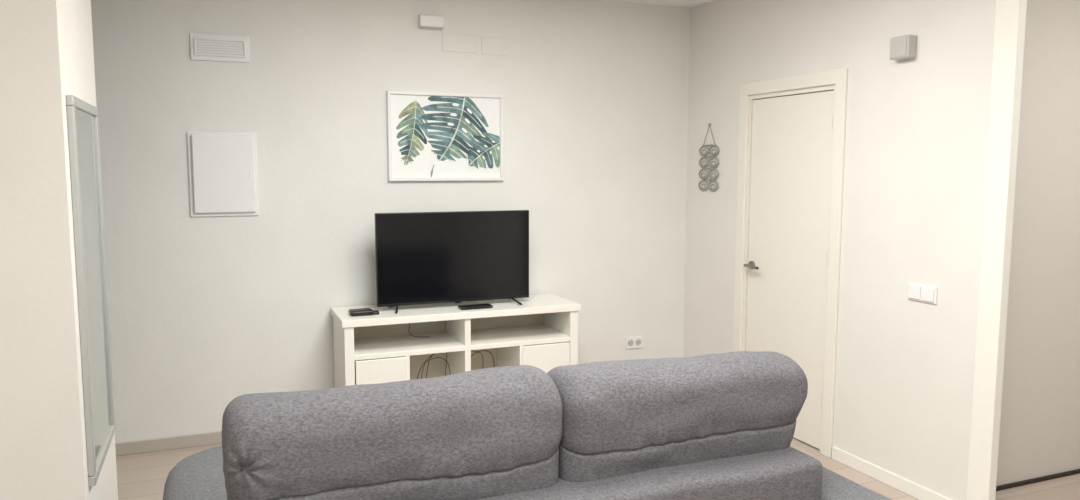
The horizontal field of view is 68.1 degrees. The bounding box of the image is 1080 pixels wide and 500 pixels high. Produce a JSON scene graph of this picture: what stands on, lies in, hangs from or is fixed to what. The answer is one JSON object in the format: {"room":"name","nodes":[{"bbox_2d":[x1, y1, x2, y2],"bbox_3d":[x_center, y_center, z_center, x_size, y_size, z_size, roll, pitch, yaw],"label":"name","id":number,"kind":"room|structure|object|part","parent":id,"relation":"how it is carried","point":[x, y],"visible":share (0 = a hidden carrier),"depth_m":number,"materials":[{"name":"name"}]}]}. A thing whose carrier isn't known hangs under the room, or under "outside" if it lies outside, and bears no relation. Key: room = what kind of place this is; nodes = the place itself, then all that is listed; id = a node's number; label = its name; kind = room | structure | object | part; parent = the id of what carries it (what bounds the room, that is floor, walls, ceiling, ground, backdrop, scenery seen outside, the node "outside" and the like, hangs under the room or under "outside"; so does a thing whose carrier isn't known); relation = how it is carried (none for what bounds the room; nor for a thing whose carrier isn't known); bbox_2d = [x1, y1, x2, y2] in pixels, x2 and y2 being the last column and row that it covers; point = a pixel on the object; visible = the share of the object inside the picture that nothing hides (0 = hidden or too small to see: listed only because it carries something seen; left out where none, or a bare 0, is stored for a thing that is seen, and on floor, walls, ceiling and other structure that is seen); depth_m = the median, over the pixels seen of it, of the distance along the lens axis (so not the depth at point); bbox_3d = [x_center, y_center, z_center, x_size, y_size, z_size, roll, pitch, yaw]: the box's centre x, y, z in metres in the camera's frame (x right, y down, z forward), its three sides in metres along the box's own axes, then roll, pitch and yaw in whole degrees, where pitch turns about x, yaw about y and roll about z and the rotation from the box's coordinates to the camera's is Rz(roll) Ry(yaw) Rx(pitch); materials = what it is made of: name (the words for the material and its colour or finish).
{"room":"living room","nodes":[
{"label":"living room","id":0,"kind":"room"},
{"bbox_2d":[0,0,117,499],"bbox_3d":[-2.664,-0.013,2.524,2.180,2.690,0.850,-2,6,-22],"label":"wall","id":1,"kind":"structure","parent":0,"point":[47,52],"depth_m":2.52,"materials":[{"name":"white paint"}]},
{"bbox_2d":[66,95,114,485],"bbox_3d":[-1.629,0.121,2.919,0.022,1.305,0.615,-2,6,-22],"label":"wall mirror","id":2,"kind":"object","parent":1,"relation":"attached to","point":[82,117],"depth_m":2.85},
{"bbox_2d":[91,0,690,442],"bbox_3d":[-1.616,-0.234,4.648,5.940,2.690,0.100,-2,6,-22],"label":"wall","id":3,"kind":"structure","parent":0,"point":[205,313],"depth_m":4.74,"materials":[{"name":"paint"}]},
{"bbox_2d":[115,431,221,455],"bbox_3d":[-1.606,1.075,4.728,5.720,0.070,0.014,-2,6,-22],"label":"baseboard","id":4,"kind":"structure","parent":3,"relation":"attached to","point":[160,444],"depth_m":4.52,"materials":[{"name":"white wood"}]},
{"bbox_2d":[190,33,249,62],"bbox_3d":[-1.769,-1.118,4.426,0.305,0.145,0.020,-2,6,-22],"label":"air vent","id":5,"kind":"object","parent":3,"relation":"in","point":[204,47],"visible":1,"depth_m":4.42,"materials":[{"name":"white plastic"}]},
{"bbox_3d":[-1.767,-1.160,4.416,0.265,0.010,0.008,-2,6,-22],"label":"frame","id":6,"kind":"part","parent":5,"relation":"part of","materials":[{"name":"white plastic"}]},
{"bbox_3d":[-1.767,-1.075,4.425,0.265,0.010,0.008,-2,6,-22],"label":"frame","id":7,"kind":"part","parent":5,"relation":"part of","materials":[{"name":"white plastic"}]},
{"bbox_2d":[187,132,258,216],"bbox_3d":[-1.775,-0.424,4.489,0.360,0.470,0.035,-2,6,-22],"label":"electrical panel","id":8,"kind":"object","parent":3,"relation":"attached to","point":[223,174],"visible":1,"depth_m":4.47,"materials":[{"name":"white plastic"}]},
{"bbox_2d":[418,14,443,29],"bbox_3d":[-0.657,-1.381,4.841,0.153,0.085,0.050,-2,6,-22],"label":"sensor","id":9,"kind":"object","parent":3,"relation":"attached to","point":[431,22],"visible":1,"depth_m":4.82,"materials":[{"name":"white plastic"}]},
{"bbox_2d":[387,90,503,180],"bbox_3d":[-0.576,-0.701,4.958,0.737,0.542,0.028,-2,6,-22],"label":"framed picture","id":10,"kind":"object","parent":3,"relation":"attached to","point":[432,136],"visible":1,"depth_m":4.95,"materials":[{"name":"white paper"}]},
{"bbox_3d":[-0.907,-0.687,4.823,0.022,0.498,0.028,-2,6,-22],"label":"frame","id":11,"kind":"part","parent":10,"relation":"part of","materials":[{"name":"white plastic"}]},
{"bbox_3d":[-0.576,-0.959,4.931,0.737,0.022,0.028,-2,6,-22],"label":"frame","id":12,"kind":"part","parent":10,"relation":"part of","materials":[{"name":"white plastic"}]},
{"bbox_3d":[-0.577,-0.442,4.985,0.737,0.022,0.028,-2,6,-22],"label":"frame","id":13,"kind":"part","parent":10,"relation":"part of","materials":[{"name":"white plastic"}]},
{"bbox_3d":[-0.246,-0.714,5.093,0.022,0.498,0.028,-2,6,-22],"label":"frame","id":14,"kind":"part","parent":10,"relation":"part of","materials":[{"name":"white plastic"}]},
{"bbox_2d":[442,33,476,52],"bbox_3d":[-0.495,-1.278,4.942,0.225,0.110,0.006,-2,6,-22],"label":"junction cover","id":15,"kind":"object","parent":3,"relation":"attached to","point":[464,43],"visible":1,"depth_m":4.94,"materials":[{"name":"paint"}]},
{"bbox_2d":[482,37,508,55],"bbox_3d":[-0.280,-1.279,5.031,0.180,0.105,0.006,-2,6,-22],"label":"junction cover","id":16,"kind":"object","parent":3,"relation":"attached to","point":[490,46],"visible":1,"depth_m":5.03,"materials":[{"name":"paint"}]},
{"bbox_2d":[626,336,641,348],"bbox_3d":[0.661,0.649,5.618,0.130,0.084,0.015,-2,6,-22],"label":"wall outlet","id":17,"kind":"object","parent":3,"relation":"attached to","point":[636,341],"visible":1,"depth_m":5.61,"materials":[{"name":"white plastic"}]},
{"bbox_2d":[116,437,1079,499],"bbox_3d":[0.463,1.472,1.793,7.500,0.100,7.262,-2,6,-22],"label":"floor","id":18,"kind":"structure","parent":0,"point":[140,476],"depth_m":4.09,"materials":[{"name":"tile"}]},
{"bbox_2d":[330,294,580,386],"bbox_3d":[-0.499,0.716,4.880,1.440,0.757,0.470,-2,6,-22],"label":"tv stand","id":19,"kind":"object","parent":18,"relation":"on","point":[541,332],"visible":0.54,"depth_m":4.83,"materials":[{"name":"white paint"}]},
{"bbox_2d":[348,308,378,315],"bbox_3d":[-1.003,0.353,4.558,0.162,0.030,0.100,-2,6,-22],"label":"hub","id":20,"kind":"object","parent":19,"relation":"on","point":[360,311],"visible":1,"depth_m":4.52,"materials":[{"name":"black plastic"}]},
{"bbox_3d":[-0.888,0.809,4.505,0.290,0.398,0.018,-2,6,-22],"label":"door","id":21,"kind":"part","parent":19,"relation":"part of","materials":[{"name":"white paint"}]},
{"bbox_3d":[-0.583,0.669,5.081,1.310,0.627,0.012,-2,6,-22],"label":"panel","id":22,"kind":"part","parent":19,"relation":"part of","materials":[{"name":"white wood"}]},
{"bbox_2d":[408,323,493,378],"bbox_3d":[-0.548,0.692,4.945,0.504,0.532,0.260,-2,6,-22],"label":"power cables","id":23,"kind":"object","parent":19,"relation":"on","point":[409,323],"visible":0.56,"depth_m":4.85,"materials":[{"name":"black plastic"}]},
{"bbox_2d":[375,210,528,313],"bbox_3d":[-0.507,0.056,4.791,0.946,0.572,0.214,-2,6,-22],"label":"television","id":24,"kind":"object","parent":19,"relation":"on","point":[452,256],"visible":1,"depth_m":4.77,"materials":[{"name":"black plastic"}]},
{"bbox_2d":[354,324,569,360],"bbox_3d":[-0.501,0.553,4.867,1.310,0.030,0.422,-2,6,-22],"label":"shelf","id":25,"kind":"object","parent":19,"relation":"attached to","point":[401,345],"depth_m":4.83,"materials":[{"name":"white paint"}]},
{"bbox_2d":[458,303,492,309],"bbox_3d":[-0.385,0.338,4.768,0.195,0.018,0.081,-2,6,-22],"label":"box","id":26,"kind":"object","parent":19,"relation":"on","point":[487,305],"visible":1,"depth_m":4.75,"materials":[{"name":"black plastic"}]},
{"bbox_3d":[0.037,0.771,4.883,0.310,0.398,0.018,-2,6,-22],"label":"door","id":27,"kind":"part","parent":19,"relation":"part of","materials":[{"name":"white paint"}]},
{"bbox_2d":[163,351,891,499],"bbox_3d":[-0.123,0.821,2.883,2.290,0.966,1.521,-2,6,-22],"label":"sofa","id":28,"kind":"object","parent":18,"relation":"on","point":[720,426],"visible":1,"depth_m":2.45,"materials":[{"name":"fabric"}]},
{"bbox_3d":[0.043,1.007,2.477,1.875,0.566,0.278,-2,6,-22],"label":"frame","id":29,"kind":"part","parent":28,"relation":"part of","materials":[{"name":"fabric"}]},
{"bbox_3d":[0.888,1.006,3.126,0.250,0.457,1.166,-2,6,-22],"label":"arm","id":30,"kind":"part","parent":28,"relation":"part of","materials":[{"name":"fabric"}]},
{"bbox_2d":[996,469,1079,490],"bbox_3d":[2.651,1.172,4.134,1.460,0.018,0.015,-2,6,-22],"label":"baseboard","id":31,"kind":"structure","parent":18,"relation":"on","point":[1077,471],"depth_m":4.08,"materials":[{"name":"black wood"}]},
{"bbox_2d":[604,0,713,7],"bbox_3d":[0.468,-1.303,1.502,7.500,0.100,7.262,-2,6,-22],"label":"ceiling","id":32,"kind":"structure","parent":0,"point":[673,3],"depth_m":5.35,"materials":[{"name":"paint"}]},
{"bbox_2d":[683,0,995,499],"bbox_3d":[2.436,0.004,2.453,0.120,2.690,7.062,-2,6,-22],"label":"wall","id":33,"kind":"structure","parent":0,"point":[916,134],"depth_m":4.01,"materials":[{"name":"paint"}]},
{"bbox_2d":[698,123,718,190],"bbox_3d":[1.139,-0.624,5.388,0.015,0.454,0.229,-2,6,-22],"label":"ring ornament","id":34,"kind":"object","parent":33,"relation":"attached to","point":[709,124],"visible":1,"depth_m":5.38,"materials":[{"name":"grey metal"}]},
{"bbox_2d":[745,90,833,448],"bbox_3d":[1.471,0.099,4.748,0.038,2.003,0.712,-2,6,-22],"label":"leaf","id":35,"kind":"object","parent":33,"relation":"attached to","point":[791,148],"visible":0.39,"depth_m":4.67,"materials":[{"name":"paint"}]},
{"bbox_2d":[733,68,847,457],"bbox_3d":[1.491,0.051,4.746,0.138,2.115,0.910,-2,6,-22],"label":"door frame","id":36,"kind":"structure","parent":33,"relation":"attached to","point":[841,80],"depth_m":4.41,"materials":[{"name":"paint"}]},
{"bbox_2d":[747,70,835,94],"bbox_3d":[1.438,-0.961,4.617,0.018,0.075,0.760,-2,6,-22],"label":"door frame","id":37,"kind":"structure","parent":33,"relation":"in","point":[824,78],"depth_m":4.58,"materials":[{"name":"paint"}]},
{"bbox_2d":[832,446,951,499],"bbox_3d":[1.773,1.156,4.017,0.012,0.070,0.850,-2,6,-22],"label":"baseboard","id":38,"kind":"structure","parent":33,"relation":"attached to","point":[917,491],"depth_m":4.05,"materials":[{"name":"white paint"}]},
{"bbox_2d":[890,35,916,59],"bbox_3d":[1.737,-0.968,3.829,0.059,0.105,0.115,-2,6,-22],"label":"box","id":39,"kind":"object","parent":33,"relation":"attached to","point":[901,47],"visible":1,"depth_m":3.79,"materials":[{"name":"grey plastic"}]},
{"bbox_2d":[908,283,937,303],"bbox_3d":[1.817,0.206,3.807,0.016,0.080,0.165,-2,6,-22],"label":"light switch","id":40,"kind":"object","parent":33,"relation":"attached to","point":[918,292],"visible":1,"depth_m":3.79,"materials":[{"name":"white plastic"}]},
{"bbox_2d":[966,0,1026,499],"bbox_3d":[1.970,-0.101,3.444,0.045,2.690,0.110,-2,6,-22],"label":"door frame","id":41,"kind":"structure","parent":33,"relation":"attached to","point":[1010,15],"depth_m":3.43,"materials":[{"name":"white paint"}]},
{"bbox_2d":[996,0,1079,485],"bbox_3d":[2.632,-0.168,4.047,1.460,2.678,0.100,-2,6,-22],"label":"wall","id":42,"kind":"structure","parent":0,"point":[1039,436],"depth_m":3.96,"materials":[{"name":"beige paint"}]},
{"bbox_3d":[1.330,0.094,5.026,0.012,0.052,0.052,-2,6,-22],"label":"rosette","id":43,"kind":"object","parent":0,"visible":0},
{"bbox_3d":[1.309,0.095,5.018,0.057,0.018,0.018,-2,6,-22],"label":"handle neck","id":44,"kind":"object","parent":43,"relation":"attached to","visible":0},
{"bbox_2d":[743,264,758,269],"bbox_3d":[1.306,0.104,4.955,0.025,0.021,0.128,-2,6,-22],"label":"lever","id":45,"kind":"object","parent":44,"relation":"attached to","point":[744,265],"visible":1,"depth_m":4.94,"materials":[{"name":"metal"}]}
]}

